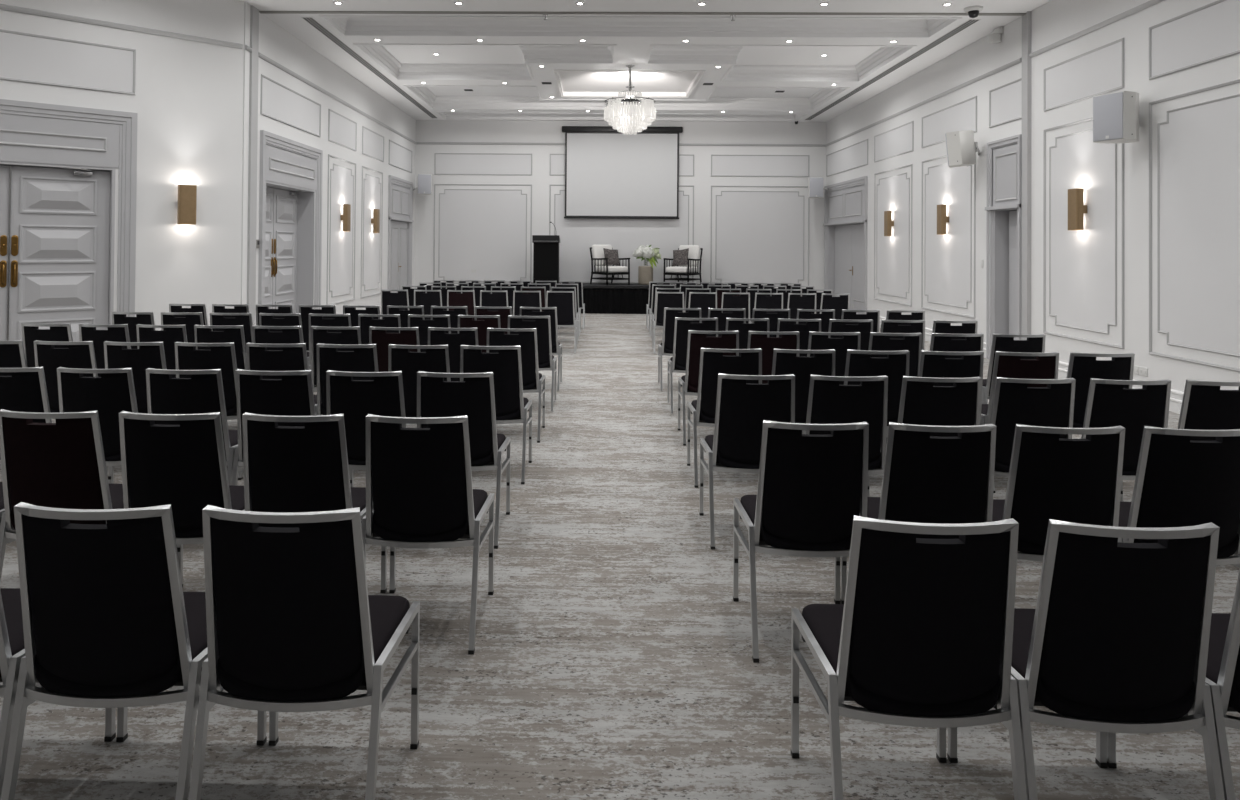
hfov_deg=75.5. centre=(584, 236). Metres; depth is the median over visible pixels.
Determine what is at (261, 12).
trim
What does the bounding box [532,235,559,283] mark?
lectern
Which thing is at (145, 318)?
banquet chair
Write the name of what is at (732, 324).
banquet chair
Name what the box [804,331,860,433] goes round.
banquet chair
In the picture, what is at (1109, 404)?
banquet chair
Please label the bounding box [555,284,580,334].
banquet chair
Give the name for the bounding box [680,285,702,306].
banquet chair
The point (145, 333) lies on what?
banquet chair
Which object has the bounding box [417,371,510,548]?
banquet chair
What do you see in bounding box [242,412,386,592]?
banquet chair
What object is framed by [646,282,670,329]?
banquet chair
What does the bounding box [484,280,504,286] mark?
banquet chair
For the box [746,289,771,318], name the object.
banquet chair
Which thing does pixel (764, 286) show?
banquet chair
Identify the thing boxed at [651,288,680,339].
banquet chair
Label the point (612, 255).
throw pillow
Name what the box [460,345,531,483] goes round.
banquet chair
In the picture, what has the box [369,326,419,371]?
banquet chair
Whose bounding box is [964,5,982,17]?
security camera
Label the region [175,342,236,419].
banquet chair
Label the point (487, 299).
banquet chair
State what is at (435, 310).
banquet chair
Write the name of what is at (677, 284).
banquet chair
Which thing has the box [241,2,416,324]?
wall
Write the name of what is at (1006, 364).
banquet chair
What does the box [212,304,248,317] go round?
banquet chair
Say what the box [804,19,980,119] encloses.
ceiling vent
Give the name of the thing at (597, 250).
cushion
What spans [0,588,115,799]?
banquet chair
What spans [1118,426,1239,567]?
banquet chair
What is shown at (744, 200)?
wall
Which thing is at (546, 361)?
banquet chair
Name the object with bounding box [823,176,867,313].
door
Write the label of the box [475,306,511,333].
banquet chair
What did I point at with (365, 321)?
banquet chair
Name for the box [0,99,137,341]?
door
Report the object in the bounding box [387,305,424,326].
banquet chair
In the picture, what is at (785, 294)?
banquet chair
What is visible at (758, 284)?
banquet chair
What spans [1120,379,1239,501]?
banquet chair
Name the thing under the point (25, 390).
banquet chair
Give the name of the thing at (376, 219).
wall sconce
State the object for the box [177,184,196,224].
wall sconce
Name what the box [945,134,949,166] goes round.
grille
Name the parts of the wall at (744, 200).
tall panel, notched molding, molding, panel, molding, tall panel, notched molding, molding, picture rail, panel, molding, tall panel, notched molding, molding, panel, molding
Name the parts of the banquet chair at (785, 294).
frame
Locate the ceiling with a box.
[239,0,1051,121]
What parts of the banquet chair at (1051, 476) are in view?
seat, rail, frame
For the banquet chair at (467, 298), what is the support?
on the floor
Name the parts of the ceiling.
crown molding, crown molding, crown molding, panel, molding, crown molding, crown molding, crown molding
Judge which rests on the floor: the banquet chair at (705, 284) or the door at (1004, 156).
the banquet chair at (705, 284)
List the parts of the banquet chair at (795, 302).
frame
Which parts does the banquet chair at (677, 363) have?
leg, leg, rail, frame, backrest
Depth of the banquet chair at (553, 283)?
14.59 m
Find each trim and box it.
[247,5,258,324]
[259,11,1025,15]
[1021,11,1031,339]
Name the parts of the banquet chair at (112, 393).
backrest, frame, leg, rail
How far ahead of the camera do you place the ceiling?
12.60 m
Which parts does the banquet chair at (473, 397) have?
backrest, frame, rail, leg, seat, rail, leg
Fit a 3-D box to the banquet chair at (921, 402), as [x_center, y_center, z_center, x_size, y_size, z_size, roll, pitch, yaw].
[1.805,1.149,4.258,0.458,0.883,0.556,0,-1,2]
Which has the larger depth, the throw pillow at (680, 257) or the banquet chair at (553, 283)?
the throw pillow at (680, 257)
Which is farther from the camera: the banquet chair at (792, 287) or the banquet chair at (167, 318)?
the banquet chair at (792, 287)
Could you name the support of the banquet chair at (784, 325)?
on the floor
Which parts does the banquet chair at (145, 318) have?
frame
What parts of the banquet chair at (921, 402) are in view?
backrest, frame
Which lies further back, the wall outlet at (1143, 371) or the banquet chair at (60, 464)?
the wall outlet at (1143, 371)
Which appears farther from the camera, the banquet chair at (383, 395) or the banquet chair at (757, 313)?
the banquet chair at (757, 313)
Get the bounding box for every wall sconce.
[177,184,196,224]
[340,204,350,230]
[371,209,379,232]
[884,211,893,235]
[937,204,948,234]
[1068,188,1086,229]
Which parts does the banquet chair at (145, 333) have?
frame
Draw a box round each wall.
[0,0,243,329]
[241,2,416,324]
[414,120,825,291]
[825,0,1239,391]
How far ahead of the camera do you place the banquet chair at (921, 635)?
1.94 m
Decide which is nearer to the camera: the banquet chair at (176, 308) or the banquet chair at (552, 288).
the banquet chair at (176, 308)
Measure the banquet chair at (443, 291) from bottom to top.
0.874 m
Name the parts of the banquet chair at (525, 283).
backrest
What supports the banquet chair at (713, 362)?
on the floor
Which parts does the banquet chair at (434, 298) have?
frame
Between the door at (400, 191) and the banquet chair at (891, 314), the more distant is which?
the door at (400, 191)
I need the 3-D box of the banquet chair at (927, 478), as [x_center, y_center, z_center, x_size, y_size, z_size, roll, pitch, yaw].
[1.323,1.133,3.177,0.458,0.883,0.556,0,-1,2]
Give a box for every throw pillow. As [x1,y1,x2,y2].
[603,248,619,265]
[672,248,688,266]
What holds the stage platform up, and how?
on the floor
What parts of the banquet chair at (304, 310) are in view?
frame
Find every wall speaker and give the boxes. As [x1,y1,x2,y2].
[413,174,431,194]
[808,177,828,197]
[945,130,979,167]
[1093,91,1138,143]
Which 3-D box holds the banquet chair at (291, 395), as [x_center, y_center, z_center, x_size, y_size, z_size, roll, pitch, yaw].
[-1.590,1.124,4.318,0.458,0.883,0.556,0,-1,2]
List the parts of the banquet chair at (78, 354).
frame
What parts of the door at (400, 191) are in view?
molding, molding, header panel, molding, molding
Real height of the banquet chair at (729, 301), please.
0.874 m
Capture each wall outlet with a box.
[1133,365,1138,374]
[1139,366,1147,376]
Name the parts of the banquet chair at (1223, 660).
leg, rail, seat, leg, frame, rail, backrest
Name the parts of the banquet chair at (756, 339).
backrest, frame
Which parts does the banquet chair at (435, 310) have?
frame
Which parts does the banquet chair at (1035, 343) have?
leg, seat, backrest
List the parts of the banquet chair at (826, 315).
frame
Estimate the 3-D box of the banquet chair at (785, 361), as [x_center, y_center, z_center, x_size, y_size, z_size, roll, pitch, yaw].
[1.397,1.157,5.306,0.458,0.883,0.556,0,-1,2]
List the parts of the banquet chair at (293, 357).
leg, backrest, frame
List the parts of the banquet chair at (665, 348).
leg, leg, backrest, frame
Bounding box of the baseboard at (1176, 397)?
[879,316,1183,413]
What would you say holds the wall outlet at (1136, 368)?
attached to the wall at (1152, 273)
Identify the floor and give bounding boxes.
[0,313,1239,799]
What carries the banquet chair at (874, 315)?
on the floor
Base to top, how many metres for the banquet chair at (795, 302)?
0.874 m
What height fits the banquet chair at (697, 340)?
0.883 m
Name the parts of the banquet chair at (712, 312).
frame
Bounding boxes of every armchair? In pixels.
[590,245,629,284]
[663,245,702,284]
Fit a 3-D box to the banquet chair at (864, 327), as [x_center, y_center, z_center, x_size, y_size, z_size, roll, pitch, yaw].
[2.407,1.184,7.443,0.458,0.874,0.556,0,-1,2]
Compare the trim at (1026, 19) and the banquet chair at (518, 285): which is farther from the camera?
the banquet chair at (518, 285)
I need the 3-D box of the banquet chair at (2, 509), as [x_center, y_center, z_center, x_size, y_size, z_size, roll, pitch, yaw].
[-2.532,1.106,3.301,0.458,0.883,0.556,0,-1,1]
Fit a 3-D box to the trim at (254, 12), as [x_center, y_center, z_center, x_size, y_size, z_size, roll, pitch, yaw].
[-4.223,-0.653,10.164,0.030,4.527,0.190,0,-1,1]
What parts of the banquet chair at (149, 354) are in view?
frame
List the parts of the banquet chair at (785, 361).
frame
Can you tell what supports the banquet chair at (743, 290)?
on the floor
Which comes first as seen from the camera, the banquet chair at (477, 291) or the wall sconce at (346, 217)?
the banquet chair at (477, 291)
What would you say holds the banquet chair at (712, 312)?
on the floor
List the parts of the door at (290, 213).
pull handle, lock plate, pull handle, header panel, molding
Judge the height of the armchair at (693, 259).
0.922 m
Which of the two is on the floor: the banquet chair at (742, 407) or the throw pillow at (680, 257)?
the banquet chair at (742, 407)
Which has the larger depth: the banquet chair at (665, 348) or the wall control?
the wall control
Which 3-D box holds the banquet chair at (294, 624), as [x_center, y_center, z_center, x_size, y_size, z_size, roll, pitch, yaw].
[-0.740,1.107,2.183,0.458,0.883,0.556,0,-1,2]
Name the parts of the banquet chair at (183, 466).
backrest, frame, leg, rail, seat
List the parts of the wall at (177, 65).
panel, molding, picture rail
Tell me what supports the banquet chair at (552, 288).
on the floor
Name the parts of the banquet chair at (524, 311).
backrest, frame, leg, leg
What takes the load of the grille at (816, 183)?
attached to the wall speaker at (816, 188)
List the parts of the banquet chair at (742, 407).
leg, rail, leg, seat, rail, frame, backrest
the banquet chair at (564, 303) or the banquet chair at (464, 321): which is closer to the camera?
the banquet chair at (464, 321)
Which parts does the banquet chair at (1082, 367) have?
frame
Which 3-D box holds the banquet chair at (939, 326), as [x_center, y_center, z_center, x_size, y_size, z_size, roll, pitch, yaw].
[3.333,1.190,7.410,0.458,0.874,0.556,0,-1,2]
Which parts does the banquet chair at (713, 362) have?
leg, rail, leg, seat, rail, frame, backrest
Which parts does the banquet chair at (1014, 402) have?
rail, frame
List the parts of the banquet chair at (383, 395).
leg, rail, backrest, frame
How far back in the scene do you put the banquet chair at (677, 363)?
7.29 m
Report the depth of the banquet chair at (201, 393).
4.10 m
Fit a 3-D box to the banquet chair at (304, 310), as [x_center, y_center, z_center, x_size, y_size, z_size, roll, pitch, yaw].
[-2.827,1.159,8.678,0.458,0.874,0.556,0,-1,2]
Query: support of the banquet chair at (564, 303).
on the floor
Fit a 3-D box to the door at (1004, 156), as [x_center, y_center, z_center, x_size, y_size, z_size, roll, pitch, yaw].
[5.782,0.190,10.693,0.460,3.000,0.865,0,-1,1]
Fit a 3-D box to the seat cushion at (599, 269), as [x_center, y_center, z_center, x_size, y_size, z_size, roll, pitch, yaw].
[0.601,0.752,18.556,0.550,0.137,0.610,1,-1,-32]
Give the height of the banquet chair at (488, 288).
0.874 m
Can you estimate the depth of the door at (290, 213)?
11.85 m
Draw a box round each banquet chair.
[0,340,26,375]
[0,367,107,468]
[0,409,123,580]
[0,482,15,531]
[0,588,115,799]
[1,502,266,799]
[21,323,72,367]
[34,340,97,412]
[57,367,137,483]
[79,324,130,376]
[104,341,166,413]
[112,311,155,348]
[119,411,244,587]
[136,324,187,377]
[146,368,237,484]
[161,312,203,342]
[169,303,207,324]
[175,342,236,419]
[189,505,419,799]
[194,325,246,369]
[210,312,252,344]
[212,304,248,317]
[232,369,315,484]
[238,342,316,479]
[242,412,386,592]
[252,325,302,349]
[256,304,292,325]
[259,313,308,358]
[299,305,335,351]
[307,313,350,369]
[311,326,360,392]
[315,343,377,415]
[326,370,405,486]
[343,305,380,326]
[358,314,400,343]
[361,414,493,654]
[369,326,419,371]
[381,289,408,318]
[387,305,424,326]
[388,344,450,416]
[402,285,426,309]
[408,314,450,351]
[414,290,441,319]
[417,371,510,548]
[419,282,441,292]
[428,327,477,380]
[431,286,455,310]
[431,306,467,333]
[433,280,453,288]
[446,283,468,292]
[447,290,474,319]
[458,280,479,288]
[458,315,500,352]
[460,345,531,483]
[461,286,485,305]
[473,283,495,293]
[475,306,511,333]
[480,290,507,310]
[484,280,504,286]
[486,328,544,442]
[491,286,515,315]
[500,283,523,290]
[508,315,556,410]
[510,280,530,286]
[513,291,541,315]
[520,307,561,390]
[521,286,545,310]
[528,283,550,291]
[535,281,556,286]
[546,291,576,352]
[551,287,578,341]
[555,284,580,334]
[559,281,584,328]
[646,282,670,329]
[649,284,675,335]
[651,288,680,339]
[652,292,683,352]
[658,308,701,390]
[667,317,717,413]
[675,282,696,287]
[678,330,738,445]
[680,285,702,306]
[684,288,710,311]
[687,348,761,487]
[688,292,716,322]
[699,373,794,549]
[701,282,722,287]
[707,285,730,291]
[708,308,745,336]
[716,288,740,308]
[721,292,750,322]
[725,318,768,355]
[727,282,748,291]
[733,420,868,662]
[735,285,758,292]
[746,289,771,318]
[747,331,802,433]
[750,293,782,322]
[752,308,789,336]
[753,282,774,291]
[763,285,786,295]
[772,348,834,423]
[776,289,801,308]
[776,318,820,356]
[780,283,801,291]
[787,293,815,323]
[791,286,813,295]
[791,515,1026,799]
[796,309,834,331]
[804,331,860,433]
[805,374,887,476]
[807,289,832,313]
[820,293,849,318]
[828,319,872,350]
[840,422,995,603]
[841,309,879,332]
[844,349,909,436]
[868,332,921,376]
[868,376,981,496]
[880,319,924,349]
[886,310,924,324]
[918,350,983,424]
[930,333,984,403]
[932,320,977,338]
[947,519,1224,799]
[981,351,1058,492]
[982,333,1045,403]
[990,377,1075,476]
[992,424,1124,561]
[1067,352,1134,427]
[1081,378,1170,479]
[1107,570,1239,799]
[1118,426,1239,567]
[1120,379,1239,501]
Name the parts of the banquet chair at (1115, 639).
leg, rail, seat, leg, leg, rail, frame, backrest, leg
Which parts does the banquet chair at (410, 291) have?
frame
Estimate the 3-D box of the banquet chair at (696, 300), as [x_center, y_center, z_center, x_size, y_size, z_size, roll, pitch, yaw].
[1.676,1.223,11.539,0.458,0.874,0.556,0,-1,2]
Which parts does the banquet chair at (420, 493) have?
leg, leg, backrest, rail, frame, seat, leg, rail, leg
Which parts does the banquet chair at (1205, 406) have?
leg, frame, backrest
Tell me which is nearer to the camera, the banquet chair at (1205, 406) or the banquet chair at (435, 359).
the banquet chair at (1205, 406)
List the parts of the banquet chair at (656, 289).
frame, backrest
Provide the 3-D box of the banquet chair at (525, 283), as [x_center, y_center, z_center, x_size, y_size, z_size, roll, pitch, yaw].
[-1.180,1.239,14.844,0.458,0.874,0.556,0,-1,2]
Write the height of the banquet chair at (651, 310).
0.874 m
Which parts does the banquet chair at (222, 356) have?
frame, rail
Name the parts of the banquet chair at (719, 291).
frame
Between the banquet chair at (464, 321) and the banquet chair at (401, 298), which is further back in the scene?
the banquet chair at (401, 298)
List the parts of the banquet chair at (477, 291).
frame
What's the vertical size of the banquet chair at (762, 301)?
0.874 m
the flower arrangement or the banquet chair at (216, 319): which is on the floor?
the banquet chair at (216, 319)
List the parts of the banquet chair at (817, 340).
backrest, frame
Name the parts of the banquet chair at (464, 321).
frame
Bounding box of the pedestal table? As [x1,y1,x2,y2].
[638,266,652,284]
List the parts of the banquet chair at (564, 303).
backrest, frame, rail, leg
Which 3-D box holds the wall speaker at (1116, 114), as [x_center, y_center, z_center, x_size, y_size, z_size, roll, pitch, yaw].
[5.396,-1.187,8.027,0.437,0.470,0.323,1,-1,-20]
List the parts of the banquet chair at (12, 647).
rail, frame, leg, seat, rail, leg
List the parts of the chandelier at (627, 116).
rod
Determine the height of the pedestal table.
0.430 m
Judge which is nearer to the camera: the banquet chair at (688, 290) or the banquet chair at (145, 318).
the banquet chair at (145, 318)
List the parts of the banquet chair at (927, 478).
leg, seat, frame, backrest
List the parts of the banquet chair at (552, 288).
backrest, frame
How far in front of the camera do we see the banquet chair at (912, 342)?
6.10 m
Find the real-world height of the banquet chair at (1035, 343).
0.883 m
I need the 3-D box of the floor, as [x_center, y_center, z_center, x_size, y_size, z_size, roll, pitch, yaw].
[-0.966,1.667,7.598,13.857,0.120,24.000,0,-1,1]
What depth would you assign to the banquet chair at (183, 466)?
3.06 m
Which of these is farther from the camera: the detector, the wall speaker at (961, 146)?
the wall speaker at (961, 146)
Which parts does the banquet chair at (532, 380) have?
backrest, frame, rail, leg, leg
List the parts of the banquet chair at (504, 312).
frame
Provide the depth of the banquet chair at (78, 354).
5.22 m
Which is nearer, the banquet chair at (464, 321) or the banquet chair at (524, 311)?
the banquet chair at (464, 321)
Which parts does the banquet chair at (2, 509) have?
seat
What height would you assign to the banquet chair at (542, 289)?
0.874 m
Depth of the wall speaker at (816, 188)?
18.56 m
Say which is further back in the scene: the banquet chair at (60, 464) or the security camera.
the security camera
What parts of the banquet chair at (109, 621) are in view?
leg, backrest, frame, rail, leg, leg, seat, rail, leg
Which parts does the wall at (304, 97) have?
picture rail, molding, panel, picture rail, molding, tall panel, notched molding, molding, panel, tall panel, notched molding, molding, panel, molding, molding, panel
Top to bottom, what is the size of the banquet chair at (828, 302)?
0.874 m
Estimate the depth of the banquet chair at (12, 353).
5.23 m
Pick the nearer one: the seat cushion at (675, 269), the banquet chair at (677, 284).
the banquet chair at (677, 284)
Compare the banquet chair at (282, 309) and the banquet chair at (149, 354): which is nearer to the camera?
the banquet chair at (149, 354)
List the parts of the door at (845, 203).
molding, header panel, molding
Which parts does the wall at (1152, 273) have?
panel, molding, tall panel, notched molding, panel, molding, molding, picture rail, tall panel, notched molding, molding, panel, molding, molding, panel, tall panel, notched molding, molding, panel, molding, picture rail, molding, molding, panel, notched molding, tall panel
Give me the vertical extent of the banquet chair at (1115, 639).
0.883 m
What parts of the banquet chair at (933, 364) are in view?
backrest, leg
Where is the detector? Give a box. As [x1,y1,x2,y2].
[989,27,1002,42]
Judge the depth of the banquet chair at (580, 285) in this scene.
14.61 m
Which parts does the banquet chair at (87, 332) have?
frame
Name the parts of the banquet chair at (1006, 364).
seat, leg, frame, backrest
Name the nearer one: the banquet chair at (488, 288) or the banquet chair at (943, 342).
the banquet chair at (943, 342)
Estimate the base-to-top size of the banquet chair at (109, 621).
0.883 m
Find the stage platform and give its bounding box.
[517,282,726,313]
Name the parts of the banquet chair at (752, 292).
frame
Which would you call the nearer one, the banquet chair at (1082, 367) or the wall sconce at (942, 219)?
the banquet chair at (1082, 367)
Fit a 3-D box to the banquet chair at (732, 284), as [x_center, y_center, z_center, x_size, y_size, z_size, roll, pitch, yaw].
[2.772,1.266,14.702,0.458,0.874,0.556,0,-1,2]
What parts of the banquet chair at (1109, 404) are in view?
frame, rail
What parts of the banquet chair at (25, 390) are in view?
backrest, frame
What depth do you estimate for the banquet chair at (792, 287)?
13.36 m
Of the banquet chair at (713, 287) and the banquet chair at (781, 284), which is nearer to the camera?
the banquet chair at (713, 287)
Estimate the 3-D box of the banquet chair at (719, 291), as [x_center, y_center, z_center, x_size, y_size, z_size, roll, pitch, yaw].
[2.221,1.239,12.581,0.458,0.874,0.556,0,-1,2]
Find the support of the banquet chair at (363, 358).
on the floor
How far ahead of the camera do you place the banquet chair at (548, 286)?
13.53 m
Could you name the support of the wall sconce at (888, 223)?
attached to the wall at (1152, 273)
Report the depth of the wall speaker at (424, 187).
18.70 m
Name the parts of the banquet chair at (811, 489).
leg, rail, seat, leg, rail, frame, backrest, leg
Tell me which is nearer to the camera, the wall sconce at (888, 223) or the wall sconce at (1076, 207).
the wall sconce at (1076, 207)
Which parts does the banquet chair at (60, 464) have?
leg, rail, backrest, frame, seat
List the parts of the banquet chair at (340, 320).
backrest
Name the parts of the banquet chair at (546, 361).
backrest, frame, rail, leg, leg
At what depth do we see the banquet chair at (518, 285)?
13.54 m
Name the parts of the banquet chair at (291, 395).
leg, backrest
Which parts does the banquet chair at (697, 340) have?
leg, leg, rail, backrest, frame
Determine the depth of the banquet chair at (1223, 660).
1.95 m
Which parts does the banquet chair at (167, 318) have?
frame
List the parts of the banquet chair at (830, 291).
frame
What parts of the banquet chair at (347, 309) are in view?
frame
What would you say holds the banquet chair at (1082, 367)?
on the floor
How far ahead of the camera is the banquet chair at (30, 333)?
6.33 m
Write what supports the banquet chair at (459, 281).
on the floor
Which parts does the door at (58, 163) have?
pull handle, lock plate, pull handle, lock plate, molding, header panel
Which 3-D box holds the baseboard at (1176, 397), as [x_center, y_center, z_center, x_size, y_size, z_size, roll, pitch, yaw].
[5.549,1.549,7.499,0.028,0.210,23.200,0,-1,1]
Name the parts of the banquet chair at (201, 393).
backrest, leg, seat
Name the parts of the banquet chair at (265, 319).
backrest, frame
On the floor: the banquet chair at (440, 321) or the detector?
the banquet chair at (440, 321)
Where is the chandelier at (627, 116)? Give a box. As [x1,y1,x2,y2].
[604,65,655,134]
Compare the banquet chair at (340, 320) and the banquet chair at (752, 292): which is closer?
the banquet chair at (340, 320)
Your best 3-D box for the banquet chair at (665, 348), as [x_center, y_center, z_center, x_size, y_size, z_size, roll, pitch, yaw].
[1.032,1.187,8.636,0.458,0.874,0.556,0,-1,2]
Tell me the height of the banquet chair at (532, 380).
0.883 m
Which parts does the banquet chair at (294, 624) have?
leg, leg, backrest, frame, rail, leg, seat, rail, leg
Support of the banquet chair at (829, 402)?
on the floor
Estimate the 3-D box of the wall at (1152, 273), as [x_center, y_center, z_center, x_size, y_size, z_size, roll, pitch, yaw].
[5.763,-0.858,7.522,0.436,5.027,23.200,0,-1,1]
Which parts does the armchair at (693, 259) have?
seat frame, leg, leg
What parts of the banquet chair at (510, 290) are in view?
frame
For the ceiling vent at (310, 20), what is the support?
in the ceiling
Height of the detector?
0.195 m
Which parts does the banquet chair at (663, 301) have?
leg, leg, frame, backrest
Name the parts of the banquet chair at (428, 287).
frame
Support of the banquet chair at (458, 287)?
on the floor
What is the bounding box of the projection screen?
[562,126,682,218]
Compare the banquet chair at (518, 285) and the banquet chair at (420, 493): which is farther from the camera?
the banquet chair at (518, 285)
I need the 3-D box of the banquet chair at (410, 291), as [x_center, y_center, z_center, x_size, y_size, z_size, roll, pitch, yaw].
[-2.674,1.205,12.756,0.458,0.874,0.556,0,-1,2]
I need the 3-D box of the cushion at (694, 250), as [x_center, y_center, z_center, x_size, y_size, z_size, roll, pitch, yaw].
[2.443,0.449,18.822,0.530,0.494,0.232,0,-1,34]
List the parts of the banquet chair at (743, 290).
backrest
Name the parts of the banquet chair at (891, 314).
frame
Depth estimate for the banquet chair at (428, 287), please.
13.57 m
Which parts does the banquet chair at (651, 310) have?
backrest, frame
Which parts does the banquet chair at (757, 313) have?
frame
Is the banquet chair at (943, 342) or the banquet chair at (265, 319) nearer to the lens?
the banquet chair at (943, 342)
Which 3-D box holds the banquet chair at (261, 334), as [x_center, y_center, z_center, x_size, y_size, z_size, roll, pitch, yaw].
[-2.416,1.142,6.510,0.458,0.883,0.556,0,-1,2]
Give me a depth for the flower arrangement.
18.54 m
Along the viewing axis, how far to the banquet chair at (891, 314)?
8.30 m
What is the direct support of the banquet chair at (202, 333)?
on the floor
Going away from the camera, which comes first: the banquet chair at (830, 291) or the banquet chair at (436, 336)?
the banquet chair at (436, 336)
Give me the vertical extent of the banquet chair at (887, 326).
0.874 m
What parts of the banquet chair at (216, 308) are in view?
frame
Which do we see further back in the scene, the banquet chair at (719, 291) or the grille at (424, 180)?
the grille at (424, 180)
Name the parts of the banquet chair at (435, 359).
frame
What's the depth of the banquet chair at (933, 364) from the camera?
5.03 m
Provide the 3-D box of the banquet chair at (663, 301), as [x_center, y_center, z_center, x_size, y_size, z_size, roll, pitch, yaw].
[1.212,1.220,11.555,0.458,0.874,0.556,0,-1,2]
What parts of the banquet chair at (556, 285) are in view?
backrest, frame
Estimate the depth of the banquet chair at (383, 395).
4.08 m
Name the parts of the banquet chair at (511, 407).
backrest, frame, rail, seat, leg, rail, leg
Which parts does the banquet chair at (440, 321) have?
frame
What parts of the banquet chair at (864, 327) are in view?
frame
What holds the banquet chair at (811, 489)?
on the floor
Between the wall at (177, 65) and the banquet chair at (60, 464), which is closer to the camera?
the banquet chair at (60, 464)
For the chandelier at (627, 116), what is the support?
hanging from the ceiling
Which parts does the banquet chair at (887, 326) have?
backrest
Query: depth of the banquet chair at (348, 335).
6.26 m
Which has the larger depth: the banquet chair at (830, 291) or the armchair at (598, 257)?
the armchair at (598, 257)
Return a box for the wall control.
[256,240,259,247]
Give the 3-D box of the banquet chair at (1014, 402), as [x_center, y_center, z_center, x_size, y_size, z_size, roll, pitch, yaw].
[2.267,1.152,4.241,0.458,0.883,0.556,0,-1,2]
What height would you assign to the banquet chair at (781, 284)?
0.874 m
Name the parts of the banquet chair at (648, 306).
frame, backrest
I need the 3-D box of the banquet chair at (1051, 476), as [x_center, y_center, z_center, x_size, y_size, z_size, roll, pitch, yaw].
[1.786,1.137,3.159,0.458,0.883,0.556,0,-1,2]
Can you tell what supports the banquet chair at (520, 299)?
on the floor
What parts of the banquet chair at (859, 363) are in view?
frame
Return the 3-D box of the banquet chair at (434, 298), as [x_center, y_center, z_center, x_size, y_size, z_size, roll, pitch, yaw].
[-2.239,1.195,11.620,0.458,0.874,0.556,0,-1,2]
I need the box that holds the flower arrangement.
[633,245,660,267]
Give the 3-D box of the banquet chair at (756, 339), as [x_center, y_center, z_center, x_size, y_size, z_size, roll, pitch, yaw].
[1.457,1.169,6.373,0.458,0.883,0.556,0,-1,2]
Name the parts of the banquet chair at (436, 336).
frame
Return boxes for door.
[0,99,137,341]
[258,130,322,313]
[387,175,413,292]
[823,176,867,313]
[985,134,1021,358]
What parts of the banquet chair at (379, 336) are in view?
frame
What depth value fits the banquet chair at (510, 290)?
12.49 m
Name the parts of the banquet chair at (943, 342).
backrest, frame, leg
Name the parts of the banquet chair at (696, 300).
frame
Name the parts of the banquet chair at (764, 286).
frame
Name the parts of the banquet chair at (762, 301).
frame, backrest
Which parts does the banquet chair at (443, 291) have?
frame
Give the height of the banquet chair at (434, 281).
0.874 m
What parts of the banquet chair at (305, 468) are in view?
backrest, frame, seat, rail, leg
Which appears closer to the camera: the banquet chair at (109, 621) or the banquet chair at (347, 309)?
the banquet chair at (109, 621)
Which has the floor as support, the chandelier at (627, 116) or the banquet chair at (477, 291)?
the banquet chair at (477, 291)
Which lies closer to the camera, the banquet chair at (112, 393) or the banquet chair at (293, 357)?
the banquet chair at (112, 393)
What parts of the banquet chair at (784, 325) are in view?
frame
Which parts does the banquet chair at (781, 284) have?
frame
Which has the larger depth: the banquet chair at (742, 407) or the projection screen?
the projection screen
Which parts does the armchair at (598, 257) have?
leg, arm, leg, seat frame, leg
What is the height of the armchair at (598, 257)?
0.922 m
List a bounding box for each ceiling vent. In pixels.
[301,17,437,117]
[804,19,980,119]
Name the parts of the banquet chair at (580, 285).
backrest, frame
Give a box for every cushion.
[592,245,611,265]
[596,266,626,272]
[666,266,697,272]
[678,245,699,265]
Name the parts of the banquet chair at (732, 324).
frame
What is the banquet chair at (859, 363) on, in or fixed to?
on the floor
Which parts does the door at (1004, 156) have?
header panel, molding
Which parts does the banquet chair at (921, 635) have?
leg, rail, seat, leg, rail, frame, backrest, leg, leg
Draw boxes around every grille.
[418,174,430,193]
[810,177,822,196]
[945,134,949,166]
[1093,92,1122,141]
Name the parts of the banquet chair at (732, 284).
frame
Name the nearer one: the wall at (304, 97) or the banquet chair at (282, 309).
the banquet chair at (282, 309)
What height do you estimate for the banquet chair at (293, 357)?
0.883 m
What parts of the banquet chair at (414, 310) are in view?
frame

